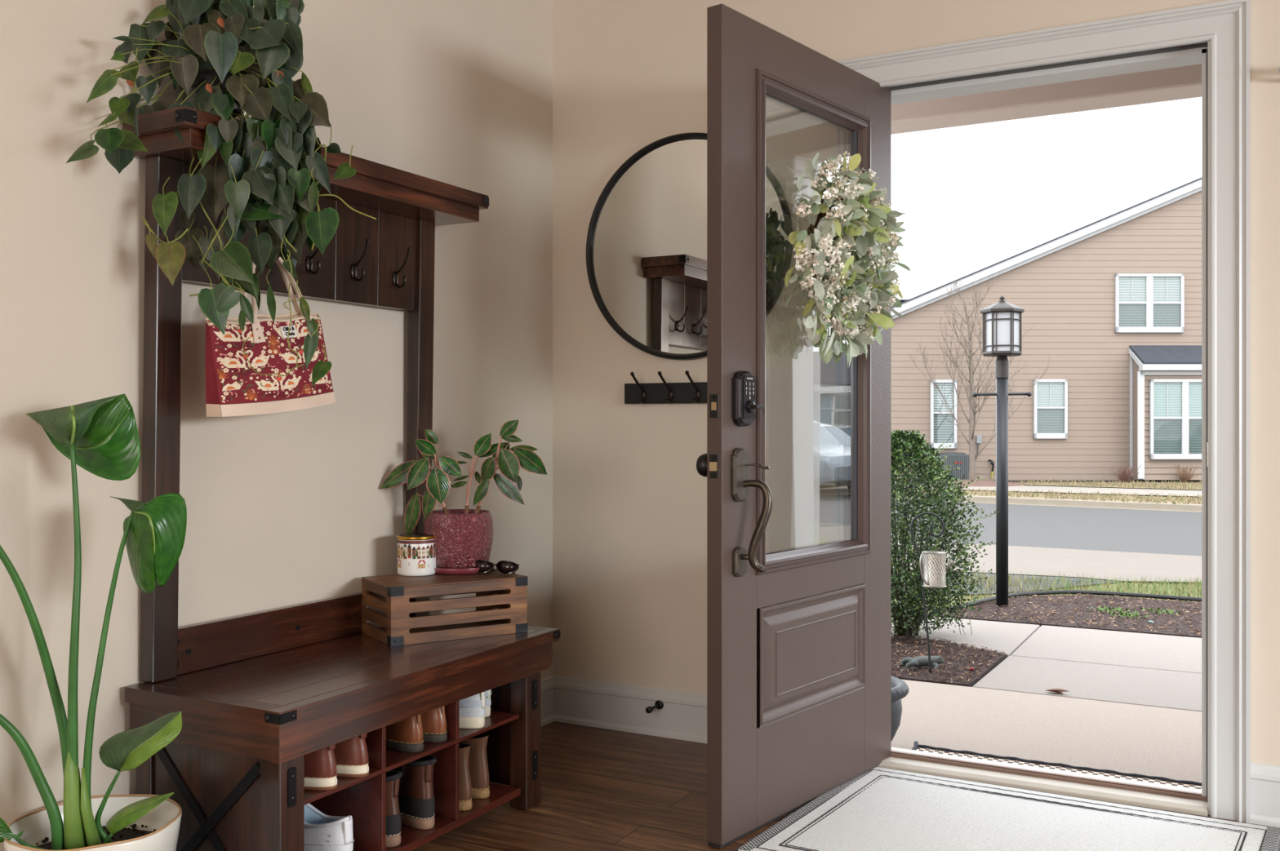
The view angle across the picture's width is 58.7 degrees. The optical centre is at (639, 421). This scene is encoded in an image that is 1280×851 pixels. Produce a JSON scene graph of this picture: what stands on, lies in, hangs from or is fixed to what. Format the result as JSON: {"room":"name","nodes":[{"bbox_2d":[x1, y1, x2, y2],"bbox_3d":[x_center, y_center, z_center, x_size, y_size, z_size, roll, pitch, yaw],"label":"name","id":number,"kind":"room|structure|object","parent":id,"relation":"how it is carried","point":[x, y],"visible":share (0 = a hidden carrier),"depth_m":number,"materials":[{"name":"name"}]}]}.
{"room":"home entryway","nodes":[
{"label":"home entryway","id":0,"kind":"room"},
{"bbox_2d":[0,0,552,850],"bbox_3d":[-1.960,-0.270,1.106,0.200,2.860,6.970,0,0,28],"label":"wall","id":1,"kind":"structure","parent":0,"point":[286,508],"depth_m":2.79,"materials":[{"name":"paint"}]},
{"bbox_2d":[540,675,554,727],"bbox_3d":[-1.856,0.964,1.068,0.020,0.153,6.600,0,0,28],"label":"baseboard","id":2,"kind":"structure","parent":1,"relation":"attached to","point":[547,717],"depth_m":3.93,"materials":[{"name":"grey paint"}]},
{"bbox_2d":[411,721,1279,850],"bbox_3d":[0.468,1.100,-0.292,5.800,0.120,6.800,0,0,28],"label":"floor","id":3,"kind":"structure","parent":0,"point":[602,789],"depth_m":3.10,"materials":[{"name":"brown wood"}]},
{"bbox_2d":[0,393,186,850],"bbox_3d":[-1.084,0.492,2.132,0.325,1.094,0.451,0,0,28],"label":"potted plant","id":4,"kind":"object","parent":3,"relation":"on","point":[100,437],"visible":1,"depth_m":2.18,"materials":[{"name":"green plant"}]},
{"bbox_2d":[3,796,182,850],"bbox_3d":[-1.051,0.904,2.196,0.311,0.270,0.310,0,0,28],"label":"pot","id":5,"kind":"object","parent":4,"relation":"attached to","point":[111,829],"depth_m":2.19,"materials":[{"name":"white ceramic"}]},
{"bbox_2d":[122,106,559,850],"bbox_3d":[-0.658,0.191,2.812,0.475,1.692,1.078,0,0,28],"label":"hall tree","id":6,"kind":"object","parent":3,"relation":"on","point":[255,694],"visible":0.65,"depth_m":2.59,"materials":[{"name":"brown wood"}]},
{"bbox_2d":[65,0,376,386],"bbox_3d":[-0.932,-0.530,2.388,0.602,0.914,0.444,0,0,-42],"label":"philodendron","id":7,"kind":"object","parent":6,"relation":"on","point":[232,60],"visible":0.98,"depth_m":2.43,"materials":[{"name":"green plant"}]},
{"bbox_2d":[173,85,249,121],"bbox_3d":[-0.957,-0.694,2.554,0.164,0.076,0.164,0,0,28],"label":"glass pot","id":8,"kind":"object","parent":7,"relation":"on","point":[201,95],"depth_m":2.48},
{"bbox_2d":[177,68,246,119],"bbox_3d":[-0.957,-0.719,2.554,0.148,0.110,0.148,0,0,28],"label":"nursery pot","id":9,"kind":"object","parent":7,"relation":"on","point":[206,82],"depth_m":2.48,"materials":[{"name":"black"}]},
{"bbox_2d":[205,257,335,417],"bbox_3d":[-0.878,-0.215,2.647,0.137,0.409,0.380,0,0,28],"label":"tote bag","id":10,"kind":"object","parent":6,"relation":"hanging from","point":[233,388],"visible":0.8,"depth_m":2.58,"materials":[{"name":"red fabric"}]},
{"bbox_2d":[304,744,337,791],"bbox_3d":[-0.777,0.715,2.470,0.293,0.125,0.086,0,0,24],"label":"leather shoe","id":11,"kind":"object","parent":6,"relation":"on","point":[320,766],"visible":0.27,"depth_m":2.40,"materials":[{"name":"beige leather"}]},
{"bbox_2d":[304,803,354,850],"bbox_3d":[-0.758,0.907,2.542,0.309,0.132,0.101,0,0,30],"label":"sneaker","id":12,"kind":"object","parent":6,"relation":"on","point":[322,832],"visible":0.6,"depth_m":2.47,"materials":[{"name":"white leather"}]},
{"bbox_2d":[333,733,368,777],"bbox_3d":[-0.729,0.715,2.560,0.293,0.125,0.086,0,0,26],"label":"leather shoe","id":13,"kind":"object","parent":6,"relation":"on","point":[351,756],"visible":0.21,"depth_m":2.49,"materials":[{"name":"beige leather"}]},
{"bbox_2d":[385,770,402,847],"bbox_3d":[-0.690,0.889,2.678,0.310,0.169,0.093,0,0,25],"label":"boot","id":14,"kind":"object","parent":6,"relation":"on","point":[393,778],"visible":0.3,"depth_m":2.61,"materials":[{"name":"brown leather"}]},
{"bbox_2d":[386,714,423,753],"bbox_3d":[-0.627,0.719,2.778,0.303,0.118,0.089,0,0,42],"label":"leather shoe","id":15,"kind":"object","parent":6,"relation":"on","point":[406,735],"visible":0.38,"depth_m":2.68,"materials":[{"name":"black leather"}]},
{"bbox_2d":[304,711,519,804],"bbox_3d":[-0.687,0.783,2.773,0.408,0.010,0.790,0,0,28],"label":"shelf","id":16,"kind":"object","parent":6,"relation":"attached to","point":[394,759],"depth_m":2.66,"materials":[{"name":"brown wood"}]},
{"bbox_2d":[391,755,436,830],"bbox_3d":[-0.594,0.889,2.837,0.093,0.169,0.310,0,0,-38],"label":"boot","id":17,"kind":"object","parent":6,"relation":"on","point":[415,793],"visible":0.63,"depth_m":2.73,"materials":[{"name":"brown leather"}]},
{"bbox_2d":[420,706,447,742],"bbox_3d":[-0.601,0.719,2.841,0.303,0.118,0.089,0,0,31],"label":"leather shoe","id":18,"kind":"object","parent":6,"relation":"on","point":[433,722],"visible":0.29,"depth_m":2.76,"materials":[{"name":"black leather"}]},
{"bbox_2d":[352,782,520,850],"bbox_3d":[-0.685,0.984,2.775,0.410,0.019,0.795,0,0,28],"label":"shelf","id":19,"kind":"object","parent":6,"relation":"attached to","point":[411,838],"depth_m":2.79,"materials":[{"name":"brown wood"}]},
{"bbox_2d":[361,568,527,646],"bbox_3d":[-0.528,0.494,3.081,0.384,0.150,0.235,0,0,-32],"label":"wooden crate","id":20,"kind":"object","parent":6,"relation":"on","point":[382,596],"visible":0.99,"depth_m":3.00,"materials":[{"name":"brown wood"}]},
{"bbox_2d":[396,533,436,576],"bbox_3d":[-0.614,0.365,3.135,0.110,0.110,0.110,0,0,28],"label":"candle jar","id":21,"kind":"object","parent":20,"relation":"on","point":[415,552],"visible":0.94,"depth_m":3.09,"materials":[{"name":"white ceramic"}]},
{"bbox_2d":[396,539,436,569],"bbox_3d":[-0.614,0.362,3.135,0.107,0.079,0.107,0,0,28],"label":"print","id":22,"kind":"object","parent":21,"relation":"attached to","point":[411,554],"depth_m":3.09,"materials":[{"name":"multicoloured"}]},
{"bbox_2d":[379,420,546,575],"bbox_3d":[-0.501,0.207,3.205,0.449,0.425,0.202,0,0,-16],"label":"potted plant","id":23,"kind":"object","parent":20,"relation":"on","point":[463,537],"visible":0.95,"depth_m":3.16,"materials":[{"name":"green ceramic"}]},
{"bbox_2d":[423,509,493,568],"bbox_3d":[-0.510,0.327,3.204,0.195,0.150,0.195,0,0,28],"label":"pot","id":24,"kind":"object","parent":23,"relation":"attached to","point":[463,537],"depth_m":3.12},
{"bbox_2d":[471,560,519,574],"bbox_3d":[-0.398,0.400,3.141,0.141,0.039,0.044,0,0,15],"label":"sunglasses","id":25,"kind":"object","parent":20,"relation":"on","point":[504,567],"visible":1,"depth_m":3.13,"materials":[{"name":"black plastic"}]},
{"bbox_2d":[458,743,472,811],"bbox_3d":[-0.556,0.891,2.930,0.308,0.164,0.086,0,0,30],"label":"boot","id":26,"kind":"object","parent":6,"relation":"on","point":[465,803],"visible":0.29,"depth_m":2.85,"materials":[{"name":"brown leather"}]},
{"bbox_2d":[458,692,485,728],"bbox_3d":[-0.527,0.713,2.950,0.290,0.129,0.086,0,0,24],"label":"shoe","id":27,"kind":"object","parent":6,"relation":"on","point":[472,712],"visible":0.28,"depth_m":2.88,"materials":[{"name":"beige fabric"}]},
{"bbox_2d":[458,733,489,799],"bbox_3d":[-0.519,0.891,3.030,0.308,0.164,0.086,0,0,34],"label":"boot","id":28,"kind":"object","parent":6,"relation":"on","point":[477,758],"visible":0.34,"depth_m":2.94,"materials":[{"name":"brown leather"}]},
{"bbox_2d":[484,689,491,717],"bbox_3d":[-0.518,0.713,3.073,0.290,0.129,0.086,0,0,32],"label":"shoe","id":29,"kind":"object","parent":6,"relation":"on","point":[488,693],"visible":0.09,"depth_m":2.99,"materials":[{"name":"beige fabric"}]},
{"bbox_2d":[737,766,1279,850],"bbox_3d":[0.934,1.035,2.825,1.181,0.009,0.840,0,0,28],"label":"rug","id":30,"kind":"object","parent":3,"relation":"on","point":[878,809],"visible":0.91,"depth_m":2.91,"materials":[{"name":"white fabric"}]},
{"bbox_2d":[552,0,1279,766],"bbox_3d":[2.112,-0.270,2.775,5.400,2.860,0.160,0,0,28],"label":"wall","id":31,"kind":"structure","parent":0,"point":[629,494],"depth_m":3.74,"materials":[{"name":"paint"}]},
{"bbox_2d":[552,675,706,743],"bbox_3d":[0.148,0.964,3.726,1.040,0.153,0.020,0,0,28],"label":"baseboard","id":32,"kind":"structure","parent":31,"relation":"attached to","point":[588,703],"depth_m":3.82,"materials":[{"name":"grey paint"}]},
{"bbox_2d":[645,700,663,713],"bbox_3d":[0.045,0.937,3.735,0.032,0.032,0.081,0,0,28],"label":"door stop","id":33,"kind":"object","parent":31,"relation":"attached to","point":[659,704],"visible":1,"depth_m":3.75,"materials":[{"name":"black paint"}]},
{"bbox_2d":[624,370,706,404],"bbox_3d":[0.156,-0.112,3.681,0.504,0.104,0.091,0,0,28],"label":"wall hook rack","id":34,"kind":"object","parent":31,"relation":"attached to","point":[664,393],"visible":0.52,"depth_m":3.74,"materials":[{"name":"black metal"}]},
{"bbox_2d":[586,133,792,359],"bbox_3d":[0.145,-0.572,3.722,0.740,0.740,0.029,0,0,28],"label":"round mirror","id":35,"kind":"object","parent":31,"relation":"attached to","point":[646,241],"visible":0.77,"depth_m":3.76,"materials":[{"name":"mirror"}]},
{"bbox_2d":[696,4,891,848],"bbox_3d":[0.488,0.011,3.102,0.192,2.053,0.922,0,0,43],"label":"door","id":36,"kind":"structure","parent":31,"relation":"in","point":[799,640],"depth_m":2.92,"materials":[{"name":"brown paint"}]},
{"bbox_2d":[778,151,910,367],"bbox_3d":[0.573,-0.431,3.066,0.208,0.573,0.553,0,0,38],"label":"wreath","id":37,"kind":"object","parent":36,"relation":"attached to","point":[840,276],"visible":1,"depth_m":2.98,"materials":[{"name":"green plant"}]},
{"bbox_2d":[877,746,1207,817],"bbox_3d":[1.143,1.033,3.308,0.912,0.054,0.218,0,0,28],"label":"threshold","id":38,"kind":"object","parent":31,"relation":"attached to","point":[1178,799],"depth_m":3.23,"materials":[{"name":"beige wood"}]},
{"bbox_2d":[835,0,1250,823],"bbox_3d":[1.092,-0.029,3.219,1.116,2.139,0.022,0,0,28],"label":"trim","id":39,"kind":"structure","parent":31,"relation":"attached to","point":[1226,24],"depth_m":2.99,"materials":[{"name":"grey paint"}]},
{"bbox_2d":[886,41,1209,815],"bbox_3d":[1.152,0.011,3.324,0.912,2.058,0.100,0,0,28],"label":"trim","id":40,"kind":"structure","parent":31,"relation":"attached to","point":[1196,55],"depth_m":3.14,"materials":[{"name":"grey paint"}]},
{"bbox_2d":[1250,762,1279,827],"bbox_3d":[3.017,0.964,2.188,3.251,0.153,0.020,0,0,28],"label":"baseboard","id":41,"kind":"structure","parent":31,"relation":"attached to","point":[1264,779],"depth_m":2.94,"materials":[{"name":"grey paint"}]},
{"label":"outside","id":42,"kind":"structure","parent":0,"visible":0},
{"bbox_2d":[891,540,1201,582],"bbox_3d":[3.407,1.298,10.904,18.000,0.280,5.196,0,0,28],"label":"sidewalk","id":43,"kind":"structure","parent":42,"point":[1049,562],"depth_m":10.31,"materials":[{"name":"concrete"}]},
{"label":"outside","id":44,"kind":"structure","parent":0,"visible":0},
{"bbox_2d":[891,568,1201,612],"bbox_3d":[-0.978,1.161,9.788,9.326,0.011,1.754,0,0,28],"label":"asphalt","id":45,"kind":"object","parent":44,"point":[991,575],"visible":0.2,"depth_m":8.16,"materials":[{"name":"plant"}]},
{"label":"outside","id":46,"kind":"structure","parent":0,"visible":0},
{"bbox_2d":[898,478,1201,504],"bbox_3d":[44.465,1.340,36.688,120.000,0.001,80.038,0,0,28],"label":"lawn","id":47,"kind":"structure","parent":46,"point":[1144,483],"depth_m":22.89,"materials":[{"name":"plant"}]},
{"bbox_2d":[923,480,1030,486],"bbox_3d":[7.058,1.295,24.235,2.500,0.110,2.500,0,0,28],"label":"mulch ring","id":48,"kind":"object","parent":47,"relation":"on","point":[981,482],"visible":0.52,"depth_m":23.62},
{"bbox_2d":[891,177,1201,480],"bbox_3d":[10.219,-2.650,29.265,17.462,8.103,8.570,0,0,0],"label":"neighbor house","id":49,"kind":"structure","parent":47,"relation":"on","point":[1113,302],"depth_m":25.78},
{"bbox_2d":[975,435,982,459],"bbox_3d":[7.636,0.581,25.725,0.150,0.547,0.090,0,0,0],"label":"electric disconnect","id":50,"kind":"object","parent":49,"relation":"attached to","point":[979,438],"visible":0.83,"depth_m":25.68,"materials":[{"name":"grey metal"}]},
{"bbox_2d":[988,459,994,478],"bbox_3d":[7.938,1.066,25.721,0.083,0.429,0.134,0,0,-26],"label":"bib","id":51,"kind":"object","parent":49,"relation":"attached to","point":[992,463],"visible":1,"depth_m":25.70,"materials":[{"name":"black paint"}]},
{"bbox_2d":[988,459,994,471],"bbox_3d":[7.938,0.987,25.721,0.083,0.272,0.134,0,0,-26],"label":"tap","id":52,"kind":"object","parent":51,"relation":"on","point":[992,463],"depth_m":25.69,"materials":[{"name":"black paint"}]},
{"bbox_2d":[904,480,1199,481],"bbox_3d":[9.358,1.328,25.525,12.398,0.001,6.993,0,0,28],"label":"planting bed","id":53,"kind":"object","parent":47,"relation":"on","point":[904,481],"visible":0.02,"depth_m":25.50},
{"bbox_2d":[934,452,968,479],"bbox_3d":[7.022,1.010,25.351,0.867,0.660,0.834,0,0,0],"label":"ac unit","id":54,"kind":"object","parent":53,"relation":"on","point":[961,460],"visible":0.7,"depth_m":24.95,"materials":[{"name":"grey metal"}]},
{"bbox_2d":[939,452,965,454],"bbox_3d":[6.923,0.700,25.250,0.560,0.040,0.560,0,0,28],"label":"grille","id":55,"kind":"object","parent":54,"relation":"attached to","point":[946,453],"depth_m":25.04,"materials":[{"name":"grey metal"}]},
{"bbox_2d":[1110,463,1141,483],"bbox_3d":[10.706,1.129,25.005,0.585,0.439,0.596,0,0,-11],"label":"bare shrub","id":56,"kind":"object","parent":47,"relation":"on","point":[1124,477],"visible":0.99,"depth_m":24.98,"materials":[{"name":"brown plant"}]},
{"bbox_2d":[1172,464,1200,483],"bbox_3d":[11.962,1.140,24.963,0.542,0.417,0.494,0,0,-29],"label":"bare shrub","id":57,"kind":"object","parent":47,"relation":"on","point":[1184,477],"visible":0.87,"depth_m":24.95,"materials":[{"name":"brown plant"}]},
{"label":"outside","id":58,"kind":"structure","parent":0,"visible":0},
{"bbox_2d":[894,481,1201,497],"bbox_3d":[24.132,1.320,13.581,86.000,0.001,5.124,0,0,28],"label":"sidewalk","id":59,"kind":"structure","parent":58,"point":[1021,488],"depth_m":22.02,"materials":[{"name":"concrete"}]},
{"bbox_2d":[907,268,1049,479],"bbox_3d":[7.192,-0.984,24.372,2.364,4.652,2.412,0,0,-36],"label":"bare tree","id":60,"kind":"object","parent":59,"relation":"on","point":[971,420],"visible":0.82,"depth_m":24.20,"materials":[{"name":"brown plant"}]},
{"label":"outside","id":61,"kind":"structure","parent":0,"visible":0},
{"bbox_2d":[946,571,1200,585],"bbox_3d":[21.532,1.330,-1.850,76.000,0.280,10.039,0,0,28],"label":"soil","id":62,"kind":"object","parent":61,"point":[1131,582],"depth_m":8.85,"materials":[{"name":"brown soil"}]},
{"bbox_2d":[891,634,1006,687],"bbox_3d":[0.689,1.173,5.958,2.292,0.074,1.000,0,0,28],"label":"mulch bed","id":63,"kind":"object","parent":62,"relation":"on","point":[957,659],"visible":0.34,"depth_m":5.51,"materials":[{"name":"brown wood"}]},
{"bbox_2d":[893,655,945,672],"bbox_3d":[1.313,1.127,5.327,0.219,0.062,0.156,0,0,0],"label":"frog statue","id":64,"kind":"object","parent":63,"relation":"on","point":[919,661],"visible":0.91,"depth_m":5.30,"materials":[{"name":"stone"}]},
{"bbox_2d":[920,563,931,674],"bbox_3d":[1.308,0.900,5.211,0.045,0.504,0.010,0,0,0],"label":"pole","id":65,"kind":"object","parent":63,"relation":"on","point":[923,592],"depth_m":5.21,"materials":[{"name":"grey metal"}]},
{"bbox_2d":[910,512,944,559],"bbox_3d":[1.314,0.523,5.211,0.153,0.213,0.010,0,0,0],"label":"hook","id":66,"kind":"object","parent":63,"relation":"on","point":[918,555],"depth_m":5.21,"materials":[{"name":"grey metal"}]},
{"bbox_2d":[919,534,955,587],"bbox_3d":[1.355,0.635,5.195,0.143,0.236,0.131,0,0,28],"label":"metal can","id":67,"kind":"object","parent":66,"relation":"hanging from","point":[934,562],"visible":1,"depth_m":5.17,"materials":[{"name":"metal"}]},
{"bbox_2d":[891,429,999,638],"bbox_3d":[1.424,0.602,6.185,0.850,1.124,0.902,0,0,-10],"label":"bush","id":68,"kind":"object","parent":63,"relation":"on","point":[908,623],"visible":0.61,"depth_m":6.03,"materials":[{"name":"green plant"}]},
{"bbox_2d":[972,295,1031,607],"bbox_3d":[2.269,0.209,7.137,0.298,2.003,0.241,0,0,-38],"label":"lamp post","id":69,"kind":"object","parent":62,"relation":"on","point":[1003,319],"visible":0.97,"depth_m":7.10,"materials":[{"name":"black metal"}]},
{"bbox_2d":[923,593,1201,638],"bbox_3d":[3.305,1.173,6.692,3.000,0.074,1.303,0,0,28],"label":"mulch bed","id":70,"kind":"object","parent":62,"relation":"on","point":[1069,611],"visible":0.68,"depth_m":6.81,"materials":[{"name":"brown wood"}]},
{"bbox_2d":[931,590,1201,612],"bbox_3d":[3.359,1.144,7.019,3.073,0.036,1.018,0,0,12],"label":"edging","id":71,"kind":"object","parent":70,"relation":"on","point":[1053,592],"visible":0.62,"depth_m":7.49,"materials":[{"name":"black"}]},
{"bbox_2d":[1086,605,1135,613],"bbox_3d":[2.875,1.132,6.863,0.216,0.036,0.324,0,0,-31],"label":"plant","id":72,"kind":"object","parent":70,"relation":"on","point":[1100,606],"visible":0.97,"depth_m":6.89,"materials":[{"name":"green plant"}]},
{"bbox_2d":[1107,608,1147,619],"bbox_3d":[2.878,1.133,6.729,0.230,0.035,0.201,0,0,28],"label":"plant","id":73,"kind":"object","parent":70,"relation":"on","point":[1129,614],"visible":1,"depth_m":6.71,"materials":[{"name":"green plant"}]},
{"bbox_2d":[1140,607,1181,614],"bbox_3d":[3.128,1.131,6.849,0.231,0.037,0.176,0,0,28],"label":"plant","id":74,"kind":"object","parent":70,"relation":"on","point":[1141,608],"visible":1,"depth_m":6.84,"materials":[{"name":"green plant"}]},
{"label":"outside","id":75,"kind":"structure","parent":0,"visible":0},
{"bbox_2d":[891,680,1201,782],"bbox_3d":[1.107,1.220,4.287,4.600,0.120,1.554,0,0,28],"label":"porch slab","id":76,"kind":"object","parent":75,"point":[1122,738],"visible":0.1,"depth_m":4.30,"materials":[{"name":"concrete"}]},
{"bbox_2d":[891,676,908,741],"bbox_3d":[0.792,1.039,4.028,0.310,0.242,0.309,0,0,28],"label":"urn planter","id":77,"kind":"object","parent":76,"relation":"on","point":[900,689],"visible":0.13,"depth_m":3.94,"materials":[{"name":"stone"}]},
{"bbox_2d":[911,741,1201,789],"bbox_3d":[1.435,1.145,3.569,1.262,0.028,0.398,0,0,28],"label":"mat","id":78,"kind":"object","parent":76,"relation":"on","point":[917,747],"visible":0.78,"depth_m":3.77,"materials":[{"name":"black rubber"}]},
{"bbox_3d":[2.335,0.003,3.779,0.195,2.315,0.200,0,0,28],"label":"porch column","id":79,"kind":"structure","parent":76,"relation":"on","visible":0},
{"bbox_2d":[891,63,1201,134],"bbox_3d":[0.905,-1.337,4.546,5.600,0.365,0.180,0,0,28],"label":"porch ceiling","id":80,"kind":"structure","parent":79,"relation":"on","point":[1183,82],"depth_m":4.16,"materials":[{"name":"beige paint"}]},
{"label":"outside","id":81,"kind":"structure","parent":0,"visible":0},
{"bbox_2d":[891,499,1201,555],"bbox_3d":[20.998,1.439,7.737,86.000,0.001,13.691,0,0,28],"label":"asphalt","id":82,"kind":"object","parent":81,"point":[1113,530],"depth_m":15.25,"materials":[{"name":"grey asphalt"}]},
{"bbox_2d":[891,493,1201,512],"bbox_3d":[21.809,1.438,9.248,86.720,0.204,0.446,0,0,35],"label":"curb","id":83,"kind":"object","parent":82,"relation":"on","point":[1196,508],"depth_m":19.11,"materials":[{"name":"concrete"}]},
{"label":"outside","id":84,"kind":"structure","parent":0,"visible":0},
{"bbox_2d":[972,655,1201,711],"bbox_3d":[2.660,1.220,4.779,2.328,0.120,0.760,0,0,28],"label":"slab","id":85,"kind":"object","parent":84,"point":[1182,691],"visible":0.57,"depth_m":5.08,"materials":[{"name":"concrete"}]},
{"bbox_2d":[1045,688,1067,693],"bbox_3d":[1.781,1.154,4.858,0.100,0.026,0.043,0,0,28],"label":"dry leaf","id":86,"kind":"object","parent":85,"relation":"on","point":[1056,691],"visible":1,"depth_m":4.86,"materials":[{"name":"brown plant"}]},
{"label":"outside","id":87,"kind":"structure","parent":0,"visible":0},
{"bbox_2d":[1010,625,1201,673],"bbox_3d":[3.080,1.220,5.536,2.304,0.120,0.955,0,0,28],"label":"slab","id":88,"kind":"object","parent":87,"point":[1125,649],"visible":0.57,"depth_m":5.83,"materials":[{"name":"concrete"}]},
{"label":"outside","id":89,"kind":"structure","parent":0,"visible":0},
{"bbox_2d":[891,616,1039,657],"bbox_3d":[-0.622,1.220,7.527,6.090,0.120,0.946,0,0,28],"label":"slab","id":90,"kind":"object","parent":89,"point":[1003,637],"visible":0.21,"depth_m":6.23,"materials":[{"name":"concrete"}]},
{"bbox_2d":[955,569,972,635],"bbox_3d":[1.800,1.025,6.200,0.159,0.445,0.003,0,0,0],"label":"wire","id":91,"kind":"object","parent":90,"relation":"on","point":[956,570],"visible":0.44,"depth_m":6.20,"materials":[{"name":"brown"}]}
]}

